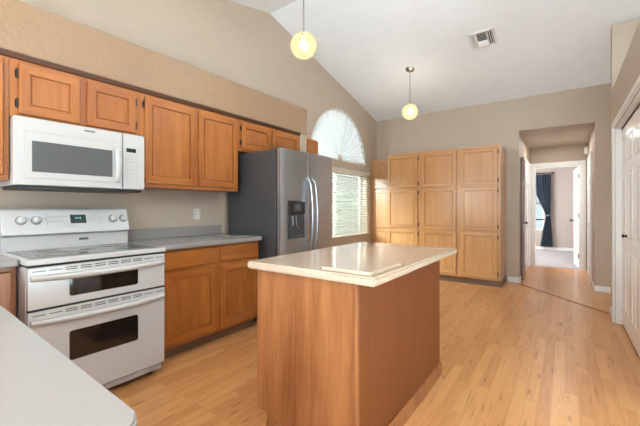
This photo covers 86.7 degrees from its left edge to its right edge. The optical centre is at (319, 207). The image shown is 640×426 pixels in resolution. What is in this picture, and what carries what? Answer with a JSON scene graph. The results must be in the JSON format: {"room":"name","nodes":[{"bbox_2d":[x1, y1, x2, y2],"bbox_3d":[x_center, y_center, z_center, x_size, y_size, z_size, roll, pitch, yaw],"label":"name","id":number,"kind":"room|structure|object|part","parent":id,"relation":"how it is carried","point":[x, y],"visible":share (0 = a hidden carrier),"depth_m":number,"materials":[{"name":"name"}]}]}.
{"room":"kitchen","nodes":[
{"label":"kitchen","id":0,"kind":"room"},
{"bbox_2d":[0,0,306,134],"bbox_3d":[-1.898,-1.133,2.386,0.327,0.335,5.444,0,0,36],"label":"soffit","id":1,"kind":"structure","parent":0,"point":[26,29],"depth_m":2.65,"materials":[{"name":"beige paint"}]},
{"bbox_2d":[0,0,376,246],"bbox_3d":[-1.265,-0.659,3.671,0.150,3.718,8.270,0,0,36],"label":"wall","id":2,"kind":"structure","parent":0,"point":[243,45],"depth_m":3.60,"materials":[{"name":"beige paint"}]},
{"bbox_2d":[0,55,8,181],"bbox_3d":[-2.313,-0.566,1.801,0.337,0.792,0.932,0,0,36],"label":"upper cabinet","id":3,"kind":"object","parent":2,"relation":"attached to","point":[4,60],"visible":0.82,"depth_m":2.08,"materials":[{"name":"brown wood"}]},
{"bbox_3d":[-2.053,-0.552,1.890,0.019,0.705,0.430,0,0,36],"label":"door","id":4,"kind":"part","parent":3,"relation":"part of","materials":[{"name":"brown wood"}]},
{"bbox_2d":[0,48,300,135],"bbox_3d":[-1.355,-0.947,2.852,0.025,0.034,3.756,0,0,36],"label":"trim","id":5,"kind":"structure","parent":3,"relation":"attached to","point":[5,52],"depth_m":2.62,"materials":[{"name":"brown wood"}]},
{"bbox_2d":[9,57,139,135],"bbox_3d":[-1.807,-0.763,2.502,0.337,0.397,0.792,0,0,36],"label":"upper cabinet","id":6,"kind":"object","parent":2,"relation":"attached to","point":[36,91],"visible":0.75,"depth_m":2.34,"materials":[{"name":"brown wood"}]},
{"bbox_3d":[-1.788,-0.748,2.256,0.019,0.315,0.334,0,0,36],"label":"door","id":7,"kind":"part","parent":6,"relation":"part of","materials":[{"name":"brown wood"}]},
{"bbox_2d":[0,115,143,193],"bbox_3d":[-1.752,-0.340,2.461,0.457,0.444,0.787,0,0,36],"label":"microwave oven","id":8,"kind":"object","parent":6,"relation":"attached to","point":[44,155],"visible":0.99,"depth_m":2.28,"materials":[{"name":"white plastic"}]},
{"bbox_3d":[-1.486,-0.320,2.493,0.063,0.270,0.040,0,0,36],"label":"handle","id":9,"kind":"part","parent":8,"relation":"part of","materials":[{"name":"white plastic"}]},
{"bbox_3d":[-1.443,-0.351,2.622,0.030,0.422,0.163,0,0,36],"label":"control panel","id":10,"kind":"part","parent":8,"relation":"part of","materials":[{"name":"white plastic"}]},
{"bbox_3d":[-1.568,-0.748,2.561,0.019,0.315,0.340,0,0,36],"label":"door","id":11,"kind":"part","parent":6,"relation":"part of","materials":[{"name":"brown wood"}]},
{"bbox_2d":[128,225,221,239],"bbox_3d":[-1.407,0.238,3.325,0.020,0.096,1.066,0,0,36],"label":"backsplash","id":12,"kind":"structure","parent":2,"relation":"attached to","point":[149,233],"depth_m":3.28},
{"bbox_2d":[140,93,237,191],"bbox_3d":[-1.277,-0.566,3.235,0.337,0.792,1.014,0,0,36],"label":"upper cabinet","id":13,"kind":"object","parent":2,"relation":"attached to","point":[187,148],"visible":0.72,"depth_m":3.06,"materials":[{"name":"brown wood"}]},
{"bbox_3d":[-1.289,-0.552,2.947,0.019,0.705,0.468,0,0,36],"label":"door","id":14,"kind":"part","parent":13,"relation":"part of","materials":[{"name":"brown wood"}]},
{"bbox_3d":[-0.999,-0.552,3.349,0.019,0.705,0.460,0,0,36],"label":"door","id":15,"kind":"part","parent":13,"relation":"part of","materials":[{"name":"brown wood"}]},
{"bbox_2d":[193,208,199,219],"bbox_3d":[-1.277,0.067,3.516,0.010,0.117,0.080,0,0,36],"label":"wall outlet","id":16,"kind":"object","parent":2,"relation":"attached to","point":[196,211],"visible":1,"depth_m":3.51,"materials":[{"name":"white paint"}]},
{"bbox_2d":[221,193,225,232],"bbox_3d":[-1.076,0.058,3.773,0.034,0.452,0.047,0,0,36],"label":"trim","id":17,"kind":"structure","parent":2,"relation":"attached to","point":[223,195],"depth_m":3.75,"materials":[{"name":"beige paint"}]},
{"bbox_2d":[238,119,298,153],"bbox_3d":[-0.682,-0.781,4.058,0.337,0.362,1.012,0,0,36],"label":"upper cabinet","id":18,"kind":"object","parent":2,"relation":"attached to","point":[252,137],"visible":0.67,"depth_m":3.81,"materials":[{"name":"brown wood"}]},
{"bbox_3d":[-0.699,-0.765,3.763,0.019,0.280,0.442,0,0,36],"label":"door","id":19,"kind":"part","parent":18,"relation":"part of","materials":[{"name":"brown wood"}]},
{"bbox_3d":[-0.414,-0.765,4.158,0.019,0.280,0.473,0,0,36],"label":"door","id":20,"kind":"part","parent":18,"relation":"part of","materials":[{"name":"brown wood"}]},
{"bbox_2d":[307,138,317,154],"bbox_3d":[-0.225,-0.547,4.691,0.337,0.755,0.248,0,0,36],"label":"upper cabinet","id":21,"kind":"object","parent":2,"relation":"attached to","point":[312,145],"visible":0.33,"depth_m":4.59,"materials":[{"name":"brown wood"}]},
{"bbox_2d":[311,108,364,165],"bbox_3d":[0.339,-1.232,5.800,0.062,0.903,1.758,0,0,36],"label":"shade","id":22,"kind":"object","parent":2,"relation":"attached to","point":[337,137],"visible":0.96,"depth_m":5.77,"materials":[{"name":"white fabric"}]},
{"bbox_2d":[332,171,360,236],"bbox_3d":[0.268,-0.070,5.870,0.040,1.136,1.766,0,0,36],"label":"window","id":23,"kind":"structure","parent":2,"relation":"in","point":[333,171],"depth_m":5.91,"materials":[{"name":"white paint"}]},
{"bbox_2d":[332,166,369,237],"bbox_3d":[0.405,-0.085,5.795,0.062,1.160,1.800,0,0,36],"label":"window blind","id":24,"kind":"object","parent":23,"relation":"attached to","point":[335,206],"visible":0.61,"depth_m":5.95,"materials":[{"name":"white plastic"}]},
{"bbox_3d":[0.405,0.485,5.795,0.050,0.020,1.790,0,0,36],"label":"rail","id":25,"kind":"part","parent":24,"relation":"part of","materials":[{"name":"white plastic"}]},
{"bbox_2d":[299,134,306,151],"bbox_3d":[-0.348,0.118,4.534,0.323,2.164,0.143,0,0,36],"label":"wall","id":26,"kind":"structure","parent":0,"point":[302,138],"depth_m":4.44,"materials":[{"name":"beige paint"}]},
{"bbox_2d":[107,249,639,425],"bbox_3d":[3.043,1.258,3.785,7.000,0.124,13.800,0,0,36],"label":"floor","id":27,"kind":"structure","parent":0,"point":[512,354],"depth_m":2.52,"materials":[{"name":"brown wood"}]},
{"bbox_2d":[0,266,15,316],"bbox_3d":[-2.023,0.762,1.964,0.617,0.873,0.275,0,0,36],"label":"base cabinet","id":28,"kind":"object","parent":27,"relation":"on","point":[8,274],"visible":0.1,"depth_m":1.87,"materials":[{"name":"brown wood"}]},
{"bbox_3d":[-1.777,0.710,1.793,0.019,0.710,0.225,0,0,36],"label":"door","id":29,"kind":"part","parent":28,"relation":"part of","materials":[{"name":"brown wood"}]},
{"bbox_2d":[0,209,165,388],"bbox_3d":[-1.632,0.604,2.342,0.788,1.191,0.783,0,0,36],"label":"oven range","id":30,"kind":"object","parent":27,"relation":"on","point":[95,296],"visible":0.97,"depth_m":2.18,"materials":[{"name":"white metal"}]},
{"bbox_3d":[-1.965,0.086,2.228,0.025,0.060,0.062,0,0,36],"label":"control knob","id":31,"kind":"part","parent":30,"relation":"part of","materials":[{"name":"white plastic"}]},
{"bbox_2d":[0,242,165,265],"bbox_3d":[-1.646,0.300,2.352,0.753,0.031,0.783,0,0,36],"label":"cooktop","id":32,"kind":"object","parent":30,"relation":"in","point":[85,252],"depth_m":2.18,"materials":[{"name":"grey ceramic"}]},
{"bbox_3d":[-1.358,0.840,2.144,0.029,0.536,0.771,0,0,36],"label":"oven door","id":33,"kind":"part","parent":30,"relation":"part of","materials":[{"name":"white metal"}]},
{"bbox_3d":[-1.358,0.445,2.144,0.029,0.231,0.771,0,0,36],"label":"oven door","id":34,"kind":"part","parent":30,"relation":"part of","materials":[{"name":"white metal"}]},
{"bbox_3d":[-1.330,0.637,2.123,0.042,0.045,0.749,0,0,36],"label":"handle","id":35,"kind":"part","parent":30,"relation":"part of","materials":[{"name":"white metal"}]},
{"bbox_3d":[-1.330,0.394,2.123,0.042,0.045,0.749,0,0,36],"label":"handle","id":36,"kind":"part","parent":30,"relation":"part of","materials":[{"name":"white metal"}]},
{"bbox_3d":[-1.374,1.136,2.161,0.034,0.038,0.729,0,0,36],"label":"kick panel","id":37,"kind":"part","parent":30,"relation":"part of","materials":[{"name":"grey metal"}]},
{"bbox_2d":[164,241,257,358],"bbox_3d":[-1.163,0.762,3.153,0.617,0.873,1.060,0,0,36],"label":"base cabinet","id":38,"kind":"object","parent":27,"relation":"on","point":[210,292],"visible":0.59,"depth_m":2.92,"materials":[{"name":"brown wood"}]},
{"bbox_3d":[-1.057,0.415,2.790,0.019,0.140,0.485,0,0,36],"label":"drawer","id":39,"kind":"part","parent":38,"relation":"part of","materials":[{"name":"brown wood"}]},
{"bbox_3d":[-1.057,0.787,2.790,0.019,0.555,0.485,0,0,36],"label":"door","id":40,"kind":"part","parent":38,"relation":"part of","materials":[{"name":"brown wood"}]},
{"bbox_2d":[127,225,261,249],"bbox_3d":[-1.151,0.257,3.145,0.646,0.134,1.074,0,0,36],"label":"countertop","id":41,"kind":"structure","parent":38,"relation":"on","point":[171,238],"depth_m":3.15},
{"bbox_3d":[-0.755,0.415,3.208,0.019,0.140,0.453,0,0,36],"label":"drawer","id":42,"kind":"part","parent":38,"relation":"part of","materials":[{"name":"brown wood"}]},
{"bbox_3d":[-0.755,0.787,3.208,0.019,0.555,0.453,0,0,36],"label":"door","id":43,"kind":"part","parent":38,"relation":"part of","materials":[{"name":"brown wood"}]},
{"bbox_2d":[228,147,331,320],"bbox_3d":[-0.394,0.301,3.885,0.891,1.789,0.913,0,0,36],"label":"refrigerator","id":44,"kind":"object","parent":27,"relation":"on","point":[283,197],"visible":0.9,"depth_m":3.53,"materials":[{"name":"grey metal"}]},
{"bbox_3d":[-0.265,0.254,3.500,0.072,1.683,0.438,0,0,36],"label":"door","id":45,"kind":"part","parent":44,"relation":"part of","materials":[{"name":"silver metal"}]},
{"bbox_2d":[289,201,304,214],"bbox_3d":[-0.233,0.003,3.478,0.013,0.131,0.246,0,0,36],"label":"control panel","id":46,"kind":"object","parent":44,"relation":"attached to","point":[295,207],"depth_m":3.47,"materials":[{"name":"black plastic"}]},
{"bbox_3d":[-0.103,0.090,3.607,0.094,0.835,0.025,0,0,36],"label":"handle","id":47,"kind":"part","parent":44,"relation":"part of","materials":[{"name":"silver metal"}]},
{"bbox_3d":[-0.054,0.090,3.674,0.094,0.835,0.025,0,0,36],"label":"handle","id":48,"kind":"part","parent":44,"relation":"part of","materials":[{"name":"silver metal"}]},
{"bbox_3d":[0.004,0.254,3.872,0.072,1.683,0.465,0,0,36],"label":"door","id":49,"kind":"part","parent":44,"relation":"part of","materials":[{"name":"silver metal"}]},
{"bbox_2d":[257,260,441,425],"bbox_3d":[0.258,0.762,2.144,0.654,0.873,1.222,0,0,36],"label":"base cabinet","id":50,"kind":"object","parent":27,"relation":"on","point":[330,353],"visible":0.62,"depth_m":1.69,"materials":[{"name":"brown wood"}]},
{"bbox_3d":[-0.083,0.762,1.665,0.619,0.872,0.019,0,0,36],"label":"panel","id":51,"kind":"part","parent":50,"relation":"part of","materials":[{"name":"brown wood"}]},
{"bbox_2d":[248,242,456,286],"bbox_3d":[0.292,0.305,2.118,0.763,0.038,1.289,0,0,36],"label":"countertop","id":52,"kind":"structure","parent":50,"relation":"on","point":[411,258],"depth_m":1.88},
{"bbox_2d":[322,258,400,275],"bbox_3d":[0.203,0.277,1.610,0.253,0.016,0.323,0,0,36],"label":"cutting board","id":53,"kind":"object","parent":52,"relation":"on","point":[366,267],"visible":1,"depth_m":1.55,"materials":[{"name":"beige plastic"}]},
{"bbox_3d":[0.299,1.155,2.114,0.553,0.087,1.222,0,0,36],"label":"moulding","id":54,"kind":"part","parent":50,"relation":"part of","materials":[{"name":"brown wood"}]},
{"bbox_3d":[0.155,0.721,1.475,0.014,0.789,0.014,0,0,36],"label":"corner trim","id":55,"kind":"part","parent":50,"relation":"part of","materials":[{"name":"brown wood"}]},
{"bbox_3d":[0.511,0.762,1.976,0.019,0.872,1.178,0,0,36],"label":"panel","id":56,"kind":"part","parent":50,"relation":"part of","materials":[{"name":"brown wood"}]},
{"bbox_2d":[371,158,386,242],"bbox_3d":[1.274,0.127,6.634,0.488,2.144,0.249,0,0,36],"label":"pantry cabinet","id":57,"kind":"object","parent":27,"relation":"on","point":[378,166],"visible":0.38,"depth_m":6.58,"materials":[{"name":"brown wood"}]},
{"bbox_3d":[1.210,-0.639,6.538,0.425,0.538,0.019,0,0,36],"label":"door","id":58,"kind":"part","parent":57,"relation":"part of","materials":[{"name":"brown wood"}]},
{"bbox_3d":[1.210,0.020,6.538,0.425,0.720,0.019,0,0,36],"label":"door","id":59,"kind":"part","parent":57,"relation":"part of","materials":[{"name":"brown wood"}]},
{"bbox_3d":[1.210,0.738,6.538,0.425,0.655,0.019,0,0,36],"label":"door","id":60,"kind":"part","parent":57,"relation":"part of","materials":[{"name":"brown wood"}]},
{"bbox_2d":[387,152,419,244],"bbox_3d":[1.618,0.127,6.171,0.608,2.144,0.597,0,0,36],"label":"pantry cabinet","id":61,"kind":"object","parent":27,"relation":"on","point":[403,170],"visible":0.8,"depth_m":5.93,"materials":[{"name":"brown wood"}]},
{"bbox_3d":[1.442,-0.629,5.941,0.550,0.558,0.019,0,0,36],"label":"door","id":62,"kind":"part","parent":61,"relation":"part of","materials":[{"name":"brown wood"}]},
{"bbox_3d":[1.442,0.016,5.941,0.550,0.672,0.019,0,0,36],"label":"door","id":63,"kind":"part","parent":61,"relation":"part of","materials":[{"name":"brown wood"}]},
{"bbox_3d":[1.442,0.724,5.941,0.550,0.683,0.019,0,0,36],"label":"door","id":64,"kind":"part","parent":61,"relation":"part of","materials":[{"name":"brown wood"}]},
{"bbox_2d":[420,148,457,281],"bbox_3d":[2.112,0.127,5.814,0.608,2.144,0.597,0,0,36],"label":"pantry cabinet","id":65,"kind":"object","parent":27,"relation":"on","point":[439,168],"visible":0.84,"depth_m":5.56,"materials":[{"name":"brown wood"}]},
{"bbox_3d":[1.949,-0.629,5.575,0.554,0.558,0.019,0,0,36],"label":"door","id":66,"kind":"part","parent":65,"relation":"part of","materials":[{"name":"brown wood"}]},
{"bbox_3d":[1.949,0.016,5.575,0.554,0.672,0.019,0,0,36],"label":"door","id":67,"kind":"part","parent":65,"relation":"part of","materials":[{"name":"brown wood"}]},
{"bbox_3d":[1.949,0.724,5.575,0.554,0.683,0.019,0,0,36],"label":"door","id":68,"kind":"part","parent":65,"relation":"part of","materials":[{"name":"brown wood"}]},
{"bbox_2d":[458,144,505,286],"bbox_3d":[2.606,0.127,5.457,0.610,2.144,0.597,0,0,36],"label":"pantry cabinet","id":69,"kind":"object","parent":27,"relation":"on","point":[481,169],"visible":1,"depth_m":5.21,"materials":[{"name":"brown wood"}]},
{"bbox_3d":[2.439,-0.629,5.221,0.524,0.558,0.019,0,0,36],"label":"door","id":70,"kind":"part","parent":69,"relation":"part of","materials":[{"name":"brown wood"}]},
{"bbox_3d":[2.439,0.016,5.221,0.524,0.672,0.019,0,0,36],"label":"door","id":71,"kind":"part","parent":69,"relation":"part of","materials":[{"name":"brown wood"}]},
{"bbox_3d":[2.439,0.724,5.221,0.524,0.683,0.019,0,0,36],"label":"door","id":72,"kind":"part","parent":69,"relation":"part of","materials":[{"name":"brown wood"}]},
{"bbox_2d":[517,283,609,313],"bbox_3d":[3.198,1.196,4.598,0.028,0.007,1.516,0,0,-5],"label":"trim","id":73,"kind":"structure","parent":27,"relation":"on","point":[517,283],"depth_m":4.37,"materials":[{"name":"brown wood"}]},
{"bbox_3d":[-1.520,0.762,0.993,2.567,0.873,0.631,0,0,36],"label":"cabinet","id":74,"kind":"object","parent":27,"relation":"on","visible":0},
{"bbox_2d":[0,254,136,425],"bbox_3d":[-1.406,0.257,1.087,2.643,0.134,0.976,0,0,36],"label":"countertop","id":75,"kind":"structure","parent":74,"relation":"on","point":[40,386],"depth_m":0.54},
{"bbox_2d":[227,0,639,147],"bbox_3d":[2.047,-1.924,2.407,7.000,1.428,10.400,0,0,36],"label":"ceiling","id":76,"kind":"structure","parent":0,"point":[367,46],"depth_m":4.53,"materials":[{"name":"paint"}]},
{"bbox_2d":[290,0,316,59],"bbox_3d":[-0.148,-1.838,3.049,0.237,0.992,0.238,0,0,36],"label":"pendant light","id":77,"kind":"object","parent":76,"relation":"hanging from","point":[303,44],"visible":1,"depth_m":2.99,"materials":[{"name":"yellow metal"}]},
{"bbox_3d":[-0.148,-1.930,3.049,0.013,0.753,0.013,0,0,36],"label":"rod","id":78,"kind":"part","parent":77,"relation":"part of","materials":[{"name":"silver metal"}]},
{"bbox_3d":[-0.148,-1.455,3.049,0.185,0.185,0.185,0,0,36],"label":"glass","id":79,"kind":"part","parent":77,"relation":"part of","materials":[{"name":"yellow glass"}]},
{"bbox_3d":[-0.148,-1.455,3.049,0.237,0.226,0.238,0,0,36],"label":"lamp shade","id":80,"kind":"part","parent":77,"relation":"part of","materials":[{"name":"yellow glass"}]},
{"bbox_2d":[402,66,417,119],"bbox_3d":[1.351,-1.711,5.092,0.237,0.774,0.238,0,0,36],"label":"pendant light","id":81,"kind":"object","parent":76,"relation":"hanging from","point":[410,111],"visible":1,"depth_m":5.03,"materials":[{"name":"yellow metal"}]},
{"bbox_3d":[1.351,-1.437,5.092,0.185,0.185,0.185,0,0,36],"label":"glass","id":82,"kind":"part","parent":81,"relation":"part of","materials":[{"name":"yellow glass"}]},
{"bbox_3d":[1.351,-1.437,5.092,0.237,0.226,0.238,0,0,36],"label":"lamp shade","id":83,"kind":"part","parent":81,"relation":"part of","materials":[{"name":"yellow glass"}]},
{"bbox_2d":[467,27,497,49],"bbox_3d":[2.059,-2.134,4.296,0.310,0.086,0.303,0,0,36],"label":"ceiling vent","id":84,"kind":"object","parent":76,"relation":"in","point":[487,37],"visible":1,"depth_m":4.29,"materials":[{"name":"white metal"}]},
{"bbox_2d":[377,83,610,286],"bbox_3d":[3.330,-0.275,5.378,5.300,2.950,0.120,0,0,36],"label":"wall","id":85,"kind":"structure","parent":0,"point":[500,122],"depth_m":5.46,"materials":[{"name":"beige paint"}]},
{"bbox_2d":[508,276,518,282],"bbox_3d":[3.110,1.157,5.455,0.157,0.084,0.013,0,0,36],"label":"baseboard","id":86,"kind":"structure","parent":85,"relation":"attached to","point":[510,279],"depth_m":5.45,"materials":[{"name":"white paint"}]},
{"bbox_2d":[595,286,610,292],"bbox_3d":[4.648,1.157,4.343,1.751,0.084,0.013,0,0,36],"label":"baseboard","id":87,"kind":"structure","parent":85,"relation":"attached to","point":[597,288],"depth_m":4.80,"materials":[{"name":"white paint"}]},
{"bbox_2d":[520,133,529,162],"bbox_3d":[3.754,-0.015,6.306,0.110,2.430,1.880,0,0,36],"label":"wall","id":88,"kind":"structure","parent":0,"point":[524,149],"depth_m":6.15,"materials":[{"name":"beige paint"}]},
{"bbox_2d":[520,157,527,279],"bbox_3d":[3.458,0.179,5.718,0.095,2.018,0.440,0,0,36],"label":"door","id":89,"kind":"structure","parent":88,"relation":"in","point":[522,160],"depth_m":5.57,"materials":[{"name":"white wood"}]},
{"bbox_2d":[523,157,530,266],"bbox_3d":[3.952,0.150,6.465,0.023,2.100,1.210,0,0,36],"label":"trim","id":90,"kind":"structure","parent":88,"relation":"attached to","point":[526,160],"depth_m":6.93,"materials":[{"name":"white paint"}]},
{"bbox_2d":[525,162,529,272],"bbox_3d":[3.950,0.180,6.466,0.019,2.016,1.066,0,0,36],"label":"door","id":91,"kind":"structure","parent":88,"relation":"in","point":[527,168],"depth_m":6.49,"materials":[{"name":"white paint"}]},
{"bbox_2d":[536,166,578,247],"bbox_3d":[6.756,-0.100,9.522,4.600,2.600,0.150,0,0,36],"label":"wall","id":92,"kind":"structure","parent":0,"point":[562,179],"depth_m":9.45,"materials":[{"name":"paint"}]},
{"bbox_2d":[536,208,543,229],"bbox_3d":[6.176,-0.085,9.941,0.666,1.466,0.050,0,0,36],"label":"window","id":93,"kind":"structure","parent":92,"relation":"in","point":[542,219],"depth_m":9.76,"materials":[{"name":"white paint"}]},
{"bbox_2d":[536,246,573,250],"bbox_3d":[6.707,1.153,9.456,4.580,0.085,0.013,0,0,36],"label":"baseboard","id":94,"kind":"structure","parent":92,"relation":"attached to","point":[537,247],"depth_m":9.52,"materials":[{"name":"white paint"}]},
{"bbox_3d":[6.093,-0.974,9.846,1.147,0.068,0.100,0,0,36],"label":"curtain rod","id":95,"kind":"object","parent":92,"relation":"attached to","visible":0},
{"bbox_2d":[536,174,552,246],"bbox_3d":[6.346,0.080,9.630,0.440,2.040,0.095,0,0,36],"label":"curtain","id":96,"kind":"object","parent":95,"relation":"hanging from","point":[543,182],"visible":0.98,"depth_m":9.60,"materials":[{"name":"blue fabric"}]},
{"bbox_2d":[530,143,587,269],"bbox_3d":[4.779,-0.100,6.787,4.600,2.600,0.100,0,0,36],"label":"wall","id":97,"kind":"structure","parent":0,"point":[575,152],"depth_m":6.72,"materials":[{"name":"beige paint"}]},
{"bbox_2d":[531,160,585,269],"bbox_3d":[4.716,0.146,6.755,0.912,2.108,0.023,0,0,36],"label":"trim","id":98,"kind":"structure","parent":97,"relation":"attached to","point":[582,163],"depth_m":6.52,"materials":[{"name":"white paint"}]},
{"bbox_2d":[570,167,578,267],"bbox_3d":[5.252,0.188,6.972,0.185,2.000,0.775,0,0,36],"label":"door","id":99,"kind":"structure","parent":97,"relation":"in","point":[576,171],"depth_m":6.88,"materials":[{"name":"white paint"}]},
{"bbox_2d":[588,126,593,281],"bbox_3d":[4.608,-0.015,5.689,0.110,2.430,1.880,0,0,36],"label":"wall","id":100,"kind":"structure","parent":0,"point":[591,139],"depth_m":5.31,"materials":[{"name":"beige paint"}]},
{"bbox_2d":[584,147,587,154],"bbox_3d":[4.998,-1.065,6.370,0.054,0.130,0.140,0,0,36],"label":"door chime","id":101,"kind":"object","parent":100,"relation":"attached to","point":[585,148],"visible":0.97,"depth_m":6.32,"materials":[{"name":"white paint"}]},
{"bbox_2d":[588,159,589,277],"bbox_3d":[4.570,0.180,5.748,0.019,2.016,0.766,0,0,36],"label":"door","id":102,"kind":"structure","parent":100,"relation":"in","point":[589,159],"depth_m":5.75,"materials":[{"name":"white paint"}]},
{"bbox_2d":[587,151,591,282],"bbox_3d":[4.568,0.150,5.749,0.023,2.100,0.910,0,0,36],"label":"trim","id":103,"kind":"structure","parent":100,"relation":"attached to","point":[590,154],"depth_m":5.39,"materials":[{"name":"white paint"}]},
{"bbox_2d":[611,18,639,322],"bbox_3d":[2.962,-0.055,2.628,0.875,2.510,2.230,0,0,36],"label":"wall","id":104,"kind":"structure","parent":0,"point":[629,73],"depth_m":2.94,"materials":[{"name":"beige paint"}]},
{"bbox_2d":[621,123,627,332],"bbox_3d":[2.987,0.190,3.329,0.071,1.980,0.386,0,0,36],"label":"door","id":105,"kind":"structure","parent":104,"relation":"in","point":[624,235],"depth_m":3.28,"materials":[{"name":"white paint"}]},
{"bbox_2d":[612,75,639,323],"bbox_3d":[2.650,0.185,2.848,0.108,2.030,1.598,0,0,36],"label":"trim","id":106,"kind":"structure","parent":104,"relation":"attached to","point":[636,101],"depth_m":3.50,"materials":[{"name":"white paint"}]},
{"bbox_2d":[621,103,639,129],"bbox_3d":[2.658,-0.808,2.842,0.040,0.013,1.568,0,0,36],"label":"trim","id":107,"kind":"structure","parent":104,"relation":"attached to","point":[637,107],"depth_m":2.98,"materials":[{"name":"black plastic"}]},
{"bbox_2d":[628,113,634,346],"bbox_3d":[2.770,0.190,3.003,0.040,1.980,0.386,0,0,36],"label":"door","id":108,"kind":"structure","parent":104,"relation":"in","point":[631,123],"depth_m":2.96,"materials":[{"name":"white paint"}]},
{"bbox_2d":[635,106,639,356],"bbox_3d":[2.541,0.190,2.686,0.040,1.980,0.386,0,0,36],"label":"door","id":109,"kind":"structure","parent":104,"relation":"in","point":[637,113],"depth_m":2.70,"materials":[{"name":"white paint"}]},
{"label":"outside","id":110,"kind":"structure","parent":0,"visible":0},
{"bbox_3d":[-4.293,1.365,10.503,12.740,0.070,20.000,0,0,36],"label":"ground","id":111,"kind":"structure","parent":110,"visible":0},
{"bbox_2d":[332,191,357,233],"bbox_3d":[-2.530,0.331,11.694,0.698,2.279,20.147,0,0,36],"label":"hedge","id":112,"kind":"object","parent":111,"relation":"on","point":[337,191],"visible":0.03,"depth_m":16.48,"materials":[{"name":"green plant"}]}
]}

